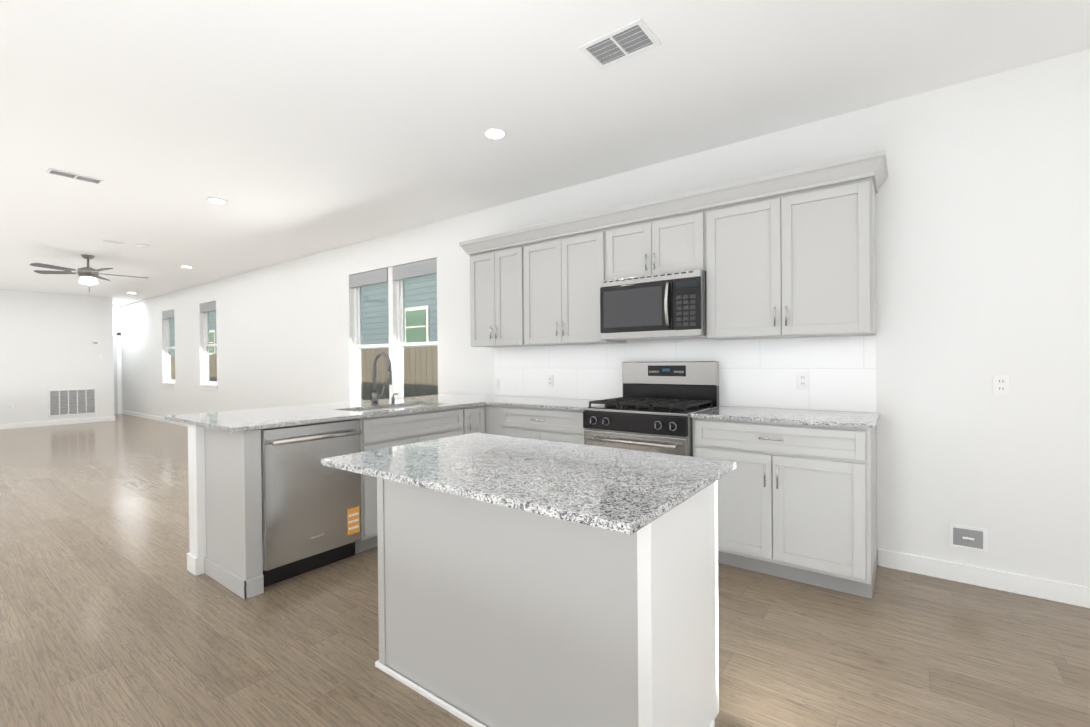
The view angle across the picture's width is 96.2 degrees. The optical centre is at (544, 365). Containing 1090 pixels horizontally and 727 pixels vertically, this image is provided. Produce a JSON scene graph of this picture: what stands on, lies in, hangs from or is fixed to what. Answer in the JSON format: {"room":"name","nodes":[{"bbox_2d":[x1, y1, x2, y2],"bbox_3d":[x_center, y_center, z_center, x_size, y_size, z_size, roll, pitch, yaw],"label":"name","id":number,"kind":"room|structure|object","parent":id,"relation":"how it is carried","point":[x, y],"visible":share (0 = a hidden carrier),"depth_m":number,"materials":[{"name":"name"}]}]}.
{"room":"kitchen","nodes":[
{"label":"kitchen","id":0,"kind":"room"},
{"bbox_2d":[0,414,1089,726],"bbox_3d":[-5.329,1.346,4.182,20.000,0.100,7.300,0,1,37],"label":"floor","id":1,"kind":"structure","parent":0,"point":[114,612],"depth_m":2.28,"materials":[{"name":"brown wood"}]},
{"bbox_2d":[261,419,361,586],"bbox_3d":[-1.585,0.816,3.119,0.615,0.911,0.601,0,1,37],"label":"dishwasher","id":2,"kind":"object","parent":1,"relation":"on","point":[311,512],"visible":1,"depth_m":2.93,"materials":[{"name":"grey metal"}]},
{"bbox_2d":[355,405,470,553],"bbox_3d":[-1.144,0.803,3.781,0.580,0.920,0.977,0,1,37],"label":"base cabinet","id":3,"kind":"object","parent":1,"relation":"on","point":[379,432],"depth_m":3.43,"materials":[{"name":"grey paint"}]},
{"bbox_2d":[165,393,468,424],"bbox_3d":[-1.502,0.331,4.072,0.570,0.025,2.573,0,1,37],"label":"countertop","id":4,"kind":"structure","parent":3,"relation":"on","point":[365,404],"depth_m":3.79,"materials":[{"name":"stone"}]},
{"bbox_2d":[371,352,391,404],"bbox_3d":[-1.272,0.107,3.871,0.241,0.420,0.111,0,1,37],"label":"faucet","id":5,"kind":"object","parent":4,"relation":"on","point":[375,397],"visible":1,"depth_m":3.88,"materials":[{"name":"silver metal"}]},
{"bbox_2d":[391,393,397,402],"bbox_3d":[-1.238,0.272,4.028,0.075,0.087,0.028,0,1,37],"label":"soap dispenser","id":6,"kind":"object","parent":4,"relation":"on","point":[393,399],"visible":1,"depth_m":4.03,"materials":[{"name":"silver metal"}]},
{"bbox_2d":[421,394,523,404],"bbox_3d":[-0.644,0.320,4.445,0.360,0.025,0.948,0,1,37],"label":"countertop","id":7,"kind":"structure","parent":3,"relation":"on","point":[470,398],"depth_m":4.54,"materials":[{"name":"stone"}]},
{"bbox_2d":[471,405,486,433],"bbox_3d":[-0.824,0.797,4.209,0.580,0.920,0.337,0,1,37],"label":"base cabinet","id":8,"kind":"object","parent":1,"relation":"on","point":[478,413],"depth_m":4.11,"materials":[{"name":"grey paint"}]},
{"bbox_2d":[487,405,494,434],"bbox_3d":[-0.480,0.791,4.542,0.735,0.920,0.608,0,1,37],"label":"base cabinet","id":9,"kind":"object","parent":1,"relation":"on","point":[490,408],"depth_m":4.14,"materials":[{"name":"grey paint"}]},
{"bbox_2d":[495,405,585,444],"bbox_3d":[0.151,0.789,4.059,0.853,0.920,0.628,0,1,37],"label":"base cabinet","id":10,"kind":"object","parent":1,"relation":"on","point":[558,425],"depth_m":3.80,"materials":[{"name":"grey paint"}]},
{"bbox_2d":[485,397,603,410],"bbox_3d":[0.098,0.316,4.082,0.963,0.025,0.643,0,1,37],"label":"countertop","id":11,"kind":"structure","parent":10,"relation":"on","point":[533,402],"depth_m":4.01,"materials":[{"name":"stone"}]},
{"bbox_2d":[375,480,718,726],"bbox_3d":[-0.036,0.822,1.922,1.264,0.890,0.603,0,1,37],"label":"kitchen island","id":12,"kind":"object","parent":1,"relation":"on","point":[525,582],"depth_m":1.60,"materials":[{"name":"grey wood"}]},
{"bbox_2d":[321,432,736,539],"bbox_3d":[-0.085,0.366,1.819,1.316,0.026,0.836,0,1,37],"label":"island countertop","id":13,"kind":"structure","parent":12,"relation":"on","point":[621,492],"depth_m":1.59,"materials":[{"name":"grey stone"}]},
{"bbox_2d":[583,361,718,456],"bbox_3d":[0.758,0.612,3.510,0.761,1.272,0.722,0,1,37],"label":"range","id":14,"kind":"object","parent":1,"relation":"on","point":[655,406],"visible":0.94,"depth_m":3.43,"materials":[{"name":"silver metal"}]},
{"bbox_2d":[693,418,876,598],"bbox_3d":[1.482,0.785,3.045,0.940,0.919,0.662,0,1,37],"label":"base cabinet","id":15,"kind":"object","parent":1,"relation":"on","point":[797,502],"visible":0.94,"depth_m":2.75,"materials":[{"name":"grey paint"}]},
{"bbox_2d":[691,406,879,428],"bbox_3d":[1.491,0.312,3.043,0.958,0.025,0.643,0,1,37],"label":"countertop","id":16,"kind":"structure","parent":15,"relation":"on","point":[866,420],"depth_m":2.91,"materials":[{"name":"stone"}]},
{"bbox_2d":[0,49,1089,586],"bbox_3d":[-5.341,-0.124,4.170,20.000,2.840,7.300,0,1,37],"label":"wall","id":17,"kind":"structure","parent":0,"point":[982,235],"depth_m":2.90,"materials":[{"name":"white paint"}]},
{"bbox_2d":[48,388,96,416],"bbox_3d":[-10.357,0.809,10.727,0.012,0.580,0.770,0,1,37],"label":"air vent","id":18,"kind":"object","parent":17,"relation":"in","point":[68,402],"visible":1,"depth_m":10.71,"materials":[{"name":"white plastic"}]},
{"bbox_2d":[113,332,121,413],"bbox_3d":[-11.423,0.215,12.380,0.128,2.140,1.100,0,1,37],"label":"hall door","id":19,"kind":"structure","parent":17,"relation":"in","point":[117,374],"depth_m":12.78,"materials":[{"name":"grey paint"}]},
{"bbox_2d":[161,310,175,386],"bbox_3d":[-8.205,-0.362,10.735,0.860,1.675,0.165,0,1,37],"label":"window","id":20,"kind":"structure","parent":17,"relation":"in","point":[168,316],"depth_m":10.94,"materials":[{"name":"white"}]},
{"bbox_2d":[198,301,217,389],"bbox_3d":[-6.425,-0.368,9.408,0.880,1.675,0.165,0,1,37],"label":"window","id":21,"kind":"structure","parent":17,"relation":"in","point":[206,308],"depth_m":9.57,"materials":[{"name":"white"}]},
{"bbox_2d":[350,258,437,400],"bbox_3d":[-1.860,-0.226,6.011,1.800,1.945,0.175,0,1,37],"label":"window","id":22,"kind":"structure","parent":17,"relation":"in","point":[394,277],"depth_m":5.98,"materials":[{"name":"white"}]},
{"bbox_2d":[467,237,546,347],"bbox_3d":[-0.324,-0.631,4.568,0.728,0.910,0.348,0,1,37],"label":"upper cabinet","id":23,"kind":"object","parent":17,"relation":"attached to","point":[500,275],"depth_m":4.41,"materials":[{"name":"grey paint"}]},
{"bbox_2d":[0,410,1089,607],"bbox_3d":[-5.329,1.243,4.181,19.700,0.105,7.000,0,1,37],"label":"baseboard","id":24,"kind":"structure","parent":17,"relation":"attached to","point":[1062,592],"depth_m":2.77,"materials":[{"name":"white wood"}]},
{"bbox_2d":[527,221,625,345],"bbox_3d":[0.211,-0.633,4.169,0.883,0.910,0.348,0,1,37],"label":"upper cabinet","id":25,"kind":"object","parent":17,"relation":"attached to","point":[568,266],"depth_m":3.97,"materials":[{"name":"grey paint"}]},
{"bbox_2d":[607,201,706,279],"bbox_3d":[0.874,-0.867,3.672,0.771,0.446,0.348,0,1,37],"label":"upper cabinet","id":26,"kind":"object","parent":17,"relation":"attached to","point":[662,241],"depth_m":3.50,"materials":[{"name":"grey paint"}]},
{"bbox_2d":[600,269,705,340],"bbox_3d":[0.838,-0.417,3.622,0.767,0.443,0.480,0,1,37],"label":"microwave","id":27,"kind":"object","parent":26,"relation":"attached to","point":[668,306],"visible":0.98,"depth_m":3.44,"materials":[{"name":"silver metal"}]},
{"bbox_2d":[494,335,876,412],"bbox_3d":[0.770,0.059,3.975,3.190,0.478,0.006,0,1,37],"label":"tile backsplash","id":28,"kind":"structure","parent":17,"relation":"attached to","point":[841,370],"depth_m":3.51,"materials":[{"name":"white tile"}]},
{"bbox_2d":[494,378,498,389],"bbox_3d":[-0.489,0.188,4.904,0.070,0.114,0.011,0,1,37],"label":"outlet","id":29,"kind":"object","parent":28,"relation":"attached to","point":[496,383],"visible":1,"depth_m":4.90,"materials":[{"name":"white plastic"}]},
{"bbox_2d":[547,375,553,386],"bbox_3d":[0.048,0.146,4.503,0.070,0.114,0.009,0,1,37],"label":"outlet","id":30,"kind":"object","parent":28,"relation":"attached to","point":[550,382],"visible":1,"depth_m":4.50,"materials":[{"name":"white plastic"}]},
{"bbox_2d":[797,372,808,388],"bbox_3d":[1.719,0.101,3.256,0.070,0.114,0.009,0,1,37],"label":"outlet","id":31,"kind":"object","parent":28,"relation":"attached to","point":[802,380],"visible":1,"depth_m":3.25,"materials":[{"name":"white plastic"}]},
{"bbox_2d":[706,165,878,339],"bbox_3d":[1.563,-0.637,3.161,0.940,0.910,0.348,0,1,37],"label":"upper cabinet","id":32,"kind":"object","parent":17,"relation":"attached to","point":[788,254],"depth_m":2.98,"materials":[{"name":"grey paint"}]},
{"bbox_2d":[949,524,986,552],"bbox_3d":[2.391,0.982,2.762,0.165,0.135,0.034,0,1,37],"label":"outlet box","id":33,"kind":"object","parent":17,"relation":"attached to","point":[968,538],"visible":1,"depth_m":2.77,"materials":[{"name":"white plastic"}]},
{"bbox_2d":[993,375,1009,395],"bbox_3d":[2.503,0.109,2.682,0.070,0.114,0.009,0,1,37],"label":"outlet","id":34,"kind":"object","parent":17,"relation":"attached to","point":[1001,384],"visible":1,"depth_m":2.68,"materials":[{"name":"white plastic"}]},
{"bbox_2d":[0,0,1089,305],"bbox_3d":[-5.354,-1.594,4.159,20.000,0.100,7.300,0,1,37],"label":"ceiling","id":35,"kind":"structure","parent":0,"point":[288,130],"depth_m":2.90,"materials":[{"name":"white paint"}]},
{"bbox_2d":[46,168,103,184],"bbox_3d":[-3.864,-1.550,4.025,0.150,0.012,0.330,0,1,37],"label":"ceiling vent","id":36,"kind":"object","parent":35,"relation":"in","point":[51,171],"visible":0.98,"depth_m":4.01,"materials":[{"name":"white plastic"}]},
{"bbox_2d":[30,254,146,284],"bbox_3d":[-6.445,-1.291,6.942,1.256,0.529,1.261,0,1,37],"label":"ceiling fan","id":37,"kind":"object","parent":35,"relation":"hanging from","point":[88,275],"visible":1,"depth_m":6.86,"materials":[{"name":"silver metal"}]},
{"bbox_2d":[101,240,124,243],"bbox_3d":[-5.453,-1.552,6.167,0.090,0.012,0.220,0,1,37],"label":"ceiling vent","id":38,"kind":"object","parent":35,"relation":"in","point":[113,242],"visible":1,"depth_m":6.17,"materials":[{"name":"white plastic"}]},
{"bbox_2d":[136,244,149,248],"bbox_3d":[-5.239,-1.545,6.370,0.140,0.033,0.140,0,1,37],"label":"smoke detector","id":39,"kind":"object","parent":35,"relation":"attached to","point":[143,246],"visible":1,"depth_m":6.33,"materials":[{"name":"white plastic"}]},
{"bbox_2d":[206,198,227,203],"bbox_3d":[-3.120,-1.562,4.653,0.170,0.008,0.170,0,1,37],"label":"recessed light","id":40,"kind":"object","parent":35,"relation":"in","point":[217,200],"visible":0.94,"depth_m":4.63,"materials":[{"name":"white plastic"}]},
{"bbox_2d":[482,127,506,139],"bbox_3d":[-0.342,-1.576,3.330,0.170,0.008,0.170,0,1,37],"label":"recessed light","id":41,"kind":"object","parent":35,"relation":"in","point":[495,133],"visible":1,"depth_m":3.32,"materials":[{"name":"white plastic"}]},
{"bbox_2d":[578,18,660,69],"bbox_3d":[0.367,-1.574,2.412,0.340,0.012,0.230,0,1,37],"label":"ceiling vent","id":42,"kind":"object","parent":35,"relation":"in","point":[627,41],"visible":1,"depth_m":2.40,"materials":[{"name":"white plastic"}]},
{"label":"outside","id":43,"kind":"structure","parent":0,"visible":0},
{"bbox_3d":[-2.926,1.696,14.341,42.000,0.100,11.849,0,1,37],"label":"ground","id":44,"kind":"structure","parent":43,"visible":0},
{"bbox_2d":[170,274,436,355],"bbox_3d":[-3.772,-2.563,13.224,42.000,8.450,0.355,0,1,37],"label":"neighbouring house","id":45,"kind":"structure","parent":44,"relation":"on","point":[385,324],"depth_m":13.05,"materials":[{"name":"blue"}]},
{"bbox_2d":[171,346,437,400],"bbox_3d":[-4.254,0.679,10.015,25.050,2.024,0.150,0,1,37],"label":"fence","id":46,"kind":"object","parent":44,"relation":"on","point":[428,385],"depth_m":8.54,"materials":[{"name":"brown wood"}]}
]}

